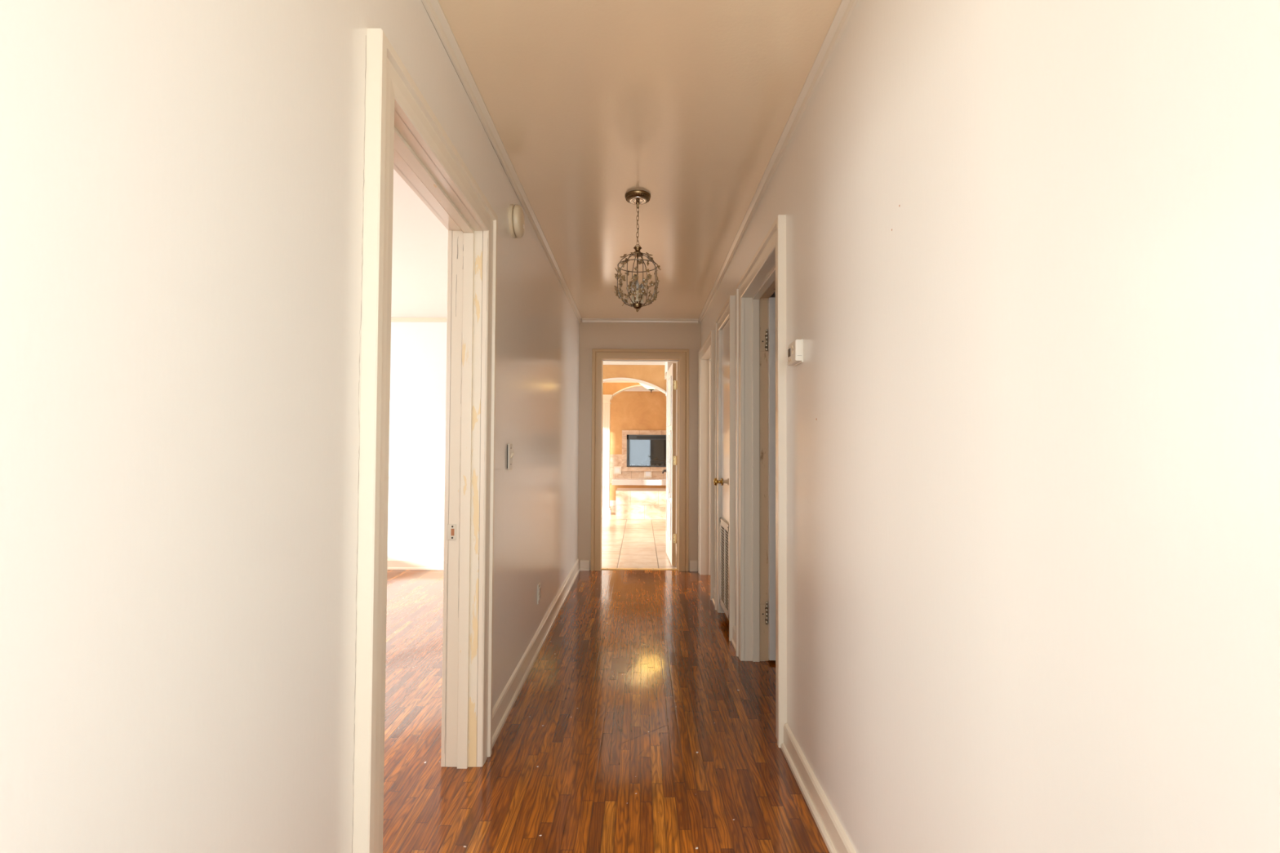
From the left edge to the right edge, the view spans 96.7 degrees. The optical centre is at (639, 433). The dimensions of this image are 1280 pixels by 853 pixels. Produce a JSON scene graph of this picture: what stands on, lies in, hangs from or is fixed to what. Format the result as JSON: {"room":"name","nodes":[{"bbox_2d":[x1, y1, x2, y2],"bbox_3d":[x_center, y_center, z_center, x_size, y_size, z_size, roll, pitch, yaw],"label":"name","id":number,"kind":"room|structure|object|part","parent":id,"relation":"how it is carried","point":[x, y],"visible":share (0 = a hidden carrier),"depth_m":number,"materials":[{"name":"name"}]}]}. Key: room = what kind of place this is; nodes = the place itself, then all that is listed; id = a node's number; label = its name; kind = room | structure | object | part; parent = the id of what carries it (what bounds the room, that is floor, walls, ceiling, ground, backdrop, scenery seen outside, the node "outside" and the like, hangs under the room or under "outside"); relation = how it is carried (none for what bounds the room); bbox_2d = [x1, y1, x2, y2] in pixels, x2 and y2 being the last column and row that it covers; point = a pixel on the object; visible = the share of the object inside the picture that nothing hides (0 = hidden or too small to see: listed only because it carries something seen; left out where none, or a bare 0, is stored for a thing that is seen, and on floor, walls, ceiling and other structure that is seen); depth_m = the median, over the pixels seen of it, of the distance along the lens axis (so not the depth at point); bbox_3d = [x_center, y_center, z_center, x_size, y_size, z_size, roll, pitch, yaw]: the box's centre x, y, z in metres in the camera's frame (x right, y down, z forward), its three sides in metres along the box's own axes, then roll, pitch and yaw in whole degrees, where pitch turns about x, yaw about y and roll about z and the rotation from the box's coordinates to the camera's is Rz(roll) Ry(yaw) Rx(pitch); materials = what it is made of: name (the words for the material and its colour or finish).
{"room":"home hallway","nodes":[
{"label":"home hallway","id":0,"kind":"room"},
{"bbox_2d":[0,0,579,852],"bbox_3d":[-0.657,0.026,2.470,0.117,2.440,6.118,0,-1,0],"label":"wall","id":1,"kind":"structure","parent":0,"point":[182,181],"depth_m":0.79,"materials":[{"name":"paint"}]},
{"bbox_2d":[353,28,497,852],"bbox_3d":[-0.656,0.176,1.726,0.174,2.103,1.012,0,-1,0],"label":"door frame","id":2,"kind":"structure","parent":1,"relation":"in","point":[403,134],"depth_m":1.82,"materials":[{"name":"paint"}]},
{"bbox_3d":[-0.730,0.176,1.726,0.026,2.102,1.012,0,-1,0],"label":"casing","id":3,"kind":"part","parent":2,"relation":"part of","materials":[{"name":"paint"}]},
{"bbox_3d":[-0.706,0.370,2.131,0.032,0.058,0.003,0,-1,0],"label":"strike plate","id":4,"kind":"part","parent":2,"relation":"part of","materials":[{"name":"silver metal"}]},
{"bbox_2d":[421,0,582,322],"bbox_3d":[-0.580,-1.173,2.559,0.030,0.036,5.997,0,-1,0],"label":"trim","id":5,"kind":"structure","parent":1,"relation":"attached to","point":[433,8],"depth_m":2.14,"materials":[{"name":"paint"}]},
{"bbox_2d":[506,443,514,469],"bbox_3d":[-0.589,0.106,2.604,0.024,0.117,0.070,0,-1,0],"label":"light switch","id":6,"kind":"object","parent":1,"relation":"attached to","point":[509,446],"visible":1,"depth_m":2.58,"materials":[{"name":"beige plastic"}]},
{"bbox_3d":[-0.594,0.106,2.604,0.006,0.117,0.070,0,-1,0],"label":"plate","id":7,"kind":"part","parent":6,"relation":"part of","materials":[{"name":"beige plastic"}]},
{"bbox_2d":[508,204,524,238],"bbox_3d":[-0.570,-0.987,2.651,0.051,0.148,0.148,0,-1,0],"label":"smoke detector","id":8,"kind":"object","parent":1,"relation":"attached to","point":[516,216],"visible":1,"depth_m":2.60,"materials":[{"name":"beige plastic"}]},
{"bbox_3d":[-0.588,-0.987,2.651,0.015,0.148,0.148,0,-1,0],"label":"plate","id":9,"kind":"part","parent":8,"relation":"part of","materials":[{"name":"beige plastic"}]},
{"bbox_2d":[492,558,580,747],"bbox_3d":[-0.593,1.226,3.853,0.024,0.112,3.290,0,-1,0],"label":"baseboard","id":10,"kind":"structure","parent":1,"relation":"attached to","point":[507,699],"depth_m":2.98,"materials":[{"name":"paint"}]},
{"bbox_2d":[537,582,540,604],"bbox_3d":[-0.600,0.951,3.383,0.009,0.114,0.070,0,-1,0],"label":"wall outlet","id":11,"kind":"object","parent":1,"relation":"attached to","point":[539,584],"visible":1,"depth_m":3.37,"materials":[{"name":"beige plastic"}]},
{"bbox_2d":[387,320,701,570],"bbox_3d":[-0.535,0.105,5.586,7.880,2.440,0.117,0,-1,0],"label":"wall","id":12,"kind":"structure","parent":0,"point":[418,355],"depth_m":5.53,"materials":[{"name":"paint"}]},
{"bbox_2d":[386,559,444,569],"bbox_3d":[-2.519,1.263,5.488,3.562,0.100,0.024,0,-1,0],"label":"baseboard","id":13,"kind":"structure","parent":12,"relation":"attached to","point":[392,564],"depth_m":5.49,"materials":[{"name":"paint"}]},
{"bbox_2d":[391,317,446,322],"bbox_3d":[-2.498,-1.107,5.545,3.582,0.036,0.030,0,-1,0],"label":"trim","id":14,"kind":"structure","parent":12,"relation":"attached to","point":[393,319],"depth_m":5.54,"materials":[{"name":"paint"}]},
{"bbox_2d":[579,560,589,570],"bbox_3d":[-0.532,1.272,5.486,0.090,0.100,0.024,0,-1,0],"label":"baseboard","id":15,"kind":"structure","parent":12,"relation":"attached to","point":[584,564],"depth_m":5.48,"materials":[{"name":"paint"}]},
{"bbox_2d":[600,568,678,569],"bbox_3d":[-0.004,1.323,5.550,0.750,0.007,0.046,0,-1,0],"label":"trim","id":16,"kind":"structure","parent":12,"relation":"attached to","point":[601,568],"depth_m":5.53,"materials":[{"name":"wood"}]},
{"bbox_2d":[591,348,688,571],"bbox_3d":[0.002,0.265,5.961,0.940,2.143,0.941,0,-1,0],"label":"door","id":17,"kind":"structure","parent":12,"relation":"in","point":[599,356],"depth_m":5.52,"materials":[{"name":"beige paint"}]},
{"bbox_3d":[0.002,0.257,5.654,0.940,2.142,0.026,0,-1,0],"label":"casing","id":18,"kind":"part","parent":17,"relation":"part of","materials":[{"name":"white paint"}]},
{"bbox_3d":[0.307,0.256,6.057,0.014,1.681,0.519,0,-1,-2],"label":"panel moulding","id":19,"kind":"part","parent":17,"relation":"part of","materials":[{"name":"white paint"}]},
{"bbox_2d":[582,318,697,323],"bbox_3d":[0.002,-1.096,5.542,1.129,0.036,0.030,0,-1,0],"label":"trim","id":20,"kind":"structure","parent":12,"relation":"attached to","point":[584,320],"depth_m":5.54,"materials":[{"name":"paint"}]},
{"bbox_2d":[689,560,697,571],"bbox_3d":[0.517,1.277,5.485,0.073,0.100,0.024,0,-1,0],"label":"baseboard","id":21,"kind":"structure","parent":12,"relation":"attached to","point":[693,564],"depth_m":5.48,"materials":[{"name":"paint"}]},
{"bbox_2d":[382,569,829,852],"bbox_3d":[-0.554,1.236,2.020,7.500,0.001,7.100,0,-1,0],"label":"floor","id":22,"kind":"structure","parent":0,"point":[637,725],"depth_m":2.30,"materials":[{"name":"brown wood"}]},
{"bbox_2d":[391,0,841,319],"bbox_3d":[-0.552,-1.254,2.045,7.840,0.100,7.265,0,-1,0],"label":"ceiling","id":23,"kind":"structure","parent":0,"point":[688,104],"depth_m":2.22,"materials":[{"name":"paint"}]},
{"bbox_2d":[613,190,661,311],"bbox_3d":[-0.012,-0.890,2.824,0.239,0.582,0.240,0,-1,0],"label":"pendant chandelier","id":24,"kind":"object","parent":23,"relation":"hanging from","point":[637,197],"visible":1,"depth_m":2.80,"materials":[{"name":"brown metal"}]},
{"bbox_3d":[-0.013,-0.729,2.793,0.023,0.055,0.023,0,-1,0],"label":"bulb","id":25,"kind":"part","parent":24,"relation":"part of","materials":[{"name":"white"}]},
{"bbox_3d":[-0.013,-0.765,2.820,0.006,0.265,0.006,0,-1,0],"label":"rod","id":26,"kind":"part","parent":24,"relation":"part of","materials":[{"name":"silver metal"}]},
{"bbox_3d":[-0.011,-1.136,2.829,0.019,0.036,0.019,0,-1,0],"label":"stem","id":27,"kind":"part","parent":24,"relation":"part of","materials":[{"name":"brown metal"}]},
{"bbox_2d":[638,287,644,294],"bbox_3d":[0.008,-0.683,2.729,0.032,0.034,0.014,0,-1,0],"label":"flower","id":28,"kind":"object","parent":24,"relation":"on","point":[641,290],"depth_m":2.73,"materials":[{"name":"white plant"}]},
{"bbox_2d":[648,280,654,286],"bbox_3d":[0.056,-0.718,2.733,0.029,0.026,0.016,1,-2,-35],"label":"flower","id":29,"kind":"object","parent":24,"relation":"on","point":[651,283],"depth_m":2.73,"materials":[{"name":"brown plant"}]},
{"bbox_2d":[602,382,643,396],"bbox_3d":[-0.186,-0.847,10.219,5.600,0.364,0.194,0,-1,0],"label":"wall","id":30,"kind":"structure","parent":0,"point":[613,388],"depth_m":10.13,"materials":[{"name":"orange paint"}]},
{"bbox_2d":[604,381,635,382],"bbox_3d":[-0.185,-0.968,10.102,5.600,0.128,0.070,0,-1,0],"label":"trim","id":31,"kind":"structure","parent":30,"relation":"attached to","point":[611,381],"depth_m":10.13,"materials":[{"name":"paint"}]},
{"bbox_2d":[603,364,666,394],"bbox_3d":[-0.188,-0.824,8.038,5.600,0.519,0.194,0,-1,0],"label":"wall","id":32,"kind":"structure","parent":0,"point":[652,375],"depth_m":7.95,"materials":[{"name":"orange paint"}]},
{"bbox_2d":[603,361,665,364],"bbox_3d":[-1.320,-1.027,7.924,3.335,0.128,0.070,0,-1,0],"label":"trim","id":33,"kind":"structure","parent":32,"relation":"attached to","point":[604,362],"depth_m":7.95,"materials":[{"name":"paint"}]},
{"bbox_2d":[664,361,677,379],"bbox_3d":[0.489,-0.924,7.550,0.285,0.335,0.810,0,-1,0],"label":"trim","id":34,"kind":"structure","parent":32,"relation":"attached to","point":[667,364],"depth_m":7.14,"materials":[{"name":"paint"}]},
{"bbox_2d":[609,391,666,500],"bbox_3d":[-0.189,0.244,11.728,5.600,2.470,0.140,0,-1,0],"label":"wall","id":35,"kind":"structure","parent":0,"point":[629,410],"depth_m":11.67,"materials":[{"name":"orange paint"}]},
{"bbox_2d":[609,500,615,505],"bbox_3d":[-1.710,1.417,11.622,2.570,0.105,0.015,0,-1,0],"label":"baseboard","id":36,"kind":"structure","parent":35,"relation":"attached to","point":[611,502],"depth_m":11.61,"materials":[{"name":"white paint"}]},
{"bbox_2d":[613,466,621,474],"bbox_3d":[-0.459,0.752,11.617,0.156,0.156,0.014,0,-1,0],"label":"wall plate","id":37,"kind":"object","parent":35,"relation":"attached to","point":[617,469],"visible":1,"depth_m":11.61,"materials":[{"name":"beige plastic"}]},
{"bbox_2d":[609,454,666,483],"bbox_3d":[0.308,0.732,11.635,3.800,0.595,0.020,0,-1,0],"label":"trim","id":38,"kind":"structure","parent":35,"relation":"attached to","point":[615,460],"depth_m":11.62,"materials":[{"name":"stone"}]},
{"bbox_2d":[611,478,666,485],"bbox_3d":[0.827,0.977,11.399,2.760,0.105,0.440,0,-1,0],"label":"shelf","id":39,"kind":"object","parent":35,"relation":"attached to","point":[648,482],"visible":0.44,"depth_m":11.18,"materials":[{"name":"white stone"}]},
{"bbox_2d":[625,386,660,391],"bbox_3d":[-0.184,-0.929,11.652,5.600,0.128,0.070,0,-1,0],"label":"trim","id":40,"kind":"structure","parent":35,"relation":"attached to","point":[639,388],"depth_m":11.67,"materials":[{"name":"paint"}]},
{"bbox_2d":[622,430,666,471],"bbox_3d":[0.431,0.359,11.622,1.598,0.840,0.025,0,-1,0],"label":"trim","id":41,"kind":"structure","parent":35,"relation":"attached to","point":[624,433],"depth_m":11.61,"materials":[{"name":"stone"}]},
{"bbox_2d":[626,435,666,466],"bbox_3d":[0.431,0.358,11.612,1.398,0.652,0.044,0,-1,0],"label":"fireplace","id":42,"kind":"object","parent":35,"relation":"attached to","point":[642,451],"visible":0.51,"depth_m":11.60,"materials":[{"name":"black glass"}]},
{"bbox_2d":[644,471,652,477],"bbox_3d":[0.164,0.825,11.615,0.156,0.156,0.014,0,-1,0],"label":"wall plate","id":43,"kind":"object","parent":35,"relation":"attached to","point":[646,474],"visible":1,"depth_m":11.61,"materials":[{"name":"beige plastic"}]},
{"bbox_2d":[601,505,676,568],"bbox_3d":[-0.235,1.403,8.668,5.675,0.001,6.200,0,-1,0],"label":"floor","id":44,"kind":"structure","parent":0,"point":[625,543],"depth_m":7.06,"materials":[{"name":"beige tile"}]},
{"bbox_2d":[602,394,613,515],"bbox_3d":[-0.657,0.379,10.189,0.320,2.119,0.320,0,-1,0],"label":"column","id":45,"kind":"structure","parent":44,"relation":"on","point":[606,398],"depth_m":10.08,"materials":[{"name":"white paint"}]},
{"bbox_2d":[615,488,666,519],"bbox_3d":[0.902,1.198,9.712,2.604,0.472,0.640,0,-1,0],"label":"raised hearth","id":46,"kind":"object","parent":44,"relation":"on","point":[649,504],"visible":0.36,"depth_m":9.39,"materials":[{"name":"stone"}]},
{"bbox_2d":[664,372,677,543],"bbox_3d":[0.484,0.303,7.244,0.330,2.134,0.330,0,-1,0],"label":"column","id":47,"kind":"structure","parent":44,"relation":"on","point":[665,372],"depth_m":7.13,"materials":[{"name":"white paint"}]},
{"bbox_2d":[701,0,1279,852],"bbox_3d":[0.645,0.033,2.468,0.115,2.440,6.118,0,-1,0],"label":"wall","id":48,"kind":"structure","parent":0,"point":[1033,246],"depth_m":0.83,"materials":[{"name":"paint"}]},
{"bbox_2d":[697,330,715,599],"bbox_3d":[0.643,0.257,4.952,0.173,2.115,0.980,0,-1,0],"label":"door","id":49,"kind":"structure","parent":48,"relation":"in","point":[706,430],"depth_m":5.33,"materials":[{"name":"paint"}]},
{"bbox_2d":[711,587,715,606],"bbox_3d":[0.572,1.248,4.316,0.024,0.100,0.238,0,-1,0],"label":"baseboard","id":50,"kind":"structure","parent":48,"relation":"attached to","point":[713,597],"depth_m":4.36,"materials":[{"name":"paint"}]},
{"bbox_2d":[713,295,734,640],"bbox_3d":[0.615,0.217,3.873,0.181,2.140,0.695,0,-1,0],"label":"door","id":51,"kind":"structure","parent":48,"relation":"in","point":[724,480],"depth_m":3.91,"materials":[{"name":"paint"}]},
{"bbox_3d":[0.555,0.344,4.047,0.062,0.054,0.054,0,-1,0],"label":"knob","id":52,"kind":"part","parent":51,"relation":"part of","materials":[{"name":"gold metal"}]},
{"bbox_2d":[720,517,728,620],"bbox_3d":[0.576,0.901,3.855,0.013,0.605,0.417,0,-1,0],"label":"return grille","id":53,"kind":"object","parent":51,"relation":"attached to","point":[724,523],"depth_m":3.85,"materials":[{"name":"white"}]},
{"bbox_2d":[730,625,735,650],"bbox_3d":[0.571,1.225,3.385,0.024,0.100,0.226,0,-1,0],"label":"baseboard","id":54,"kind":"structure","parent":48,"relation":"attached to","point":[733,639],"depth_m":3.44,"materials":[{"name":"paint"}]},
{"bbox_2d":[735,214,786,747],"bbox_3d":[1.018,0.195,2.788,0.927,2.135,1.014,0,-1,0],"label":"door","id":55,"kind":"structure","parent":48,"relation":"in","point":[761,584],"depth_m":3.18,"materials":[{"name":"paint"}]},
{"bbox_2d":[697,0,858,323],"bbox_3d":[0.579,-1.167,2.558,0.030,0.036,5.997,0,-1,0],"label":"trim","id":56,"kind":"structure","parent":48,"relation":"attached to","point":[846,8],"depth_m":2.12,"materials":[{"name":"paint"}]},
{"bbox_2d":[787,338,803,366],"bbox_3d":[0.574,-0.297,2.102,0.032,0.084,0.112,0,-1,0],"label":"thermostat","id":57,"kind":"object","parent":48,"relation":"attached to","point":[795,350],"visible":1,"depth_m":2.06,"materials":[{"name":"beige plastic"}]},
{"bbox_3d":[0.586,-0.297,2.103,0.008,0.084,0.106,0,-1,0],"label":"wall plate","id":58,"kind":"part","parent":57,"relation":"part of","materials":[{"name":"beige plastic"}]},
{"bbox_2d":[781,723,856,852],"bbox_3d":[0.569,1.163,0.878,0.024,0.100,2.754,0,-1,0],"label":"baseboard","id":59,"kind":"structure","parent":48,"relation":"attached to","point":[836,839],"depth_m":1.84,"materials":[{"name":"paint"}]},
{"bbox_3d":[-0.186,-1.114,8.803,6.000,0.100,6.255,0,-1,0],"label":"ceiling","id":60,"kind":"structure","parent":0,"visible":0},
{"bbox_2d":[639,382,654,392],"bbox_3d":[0.178,-0.847,9.024,0.470,0.417,0.470,0,-1,0],"label":"ceiling lamp","id":61,"kind":"object","parent":60,"relation":"attached to","point":[649,388],"visible":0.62,"depth_m":8.97,"materials":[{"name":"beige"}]},
{"bbox_3d":[0.178,-0.766,9.022,0.470,0.142,0.470,0,-1,0],"label":"lamp shade","id":62,"kind":"part","parent":61,"relation":"part of","materials":[{"name":"beige glass"}]}
]}

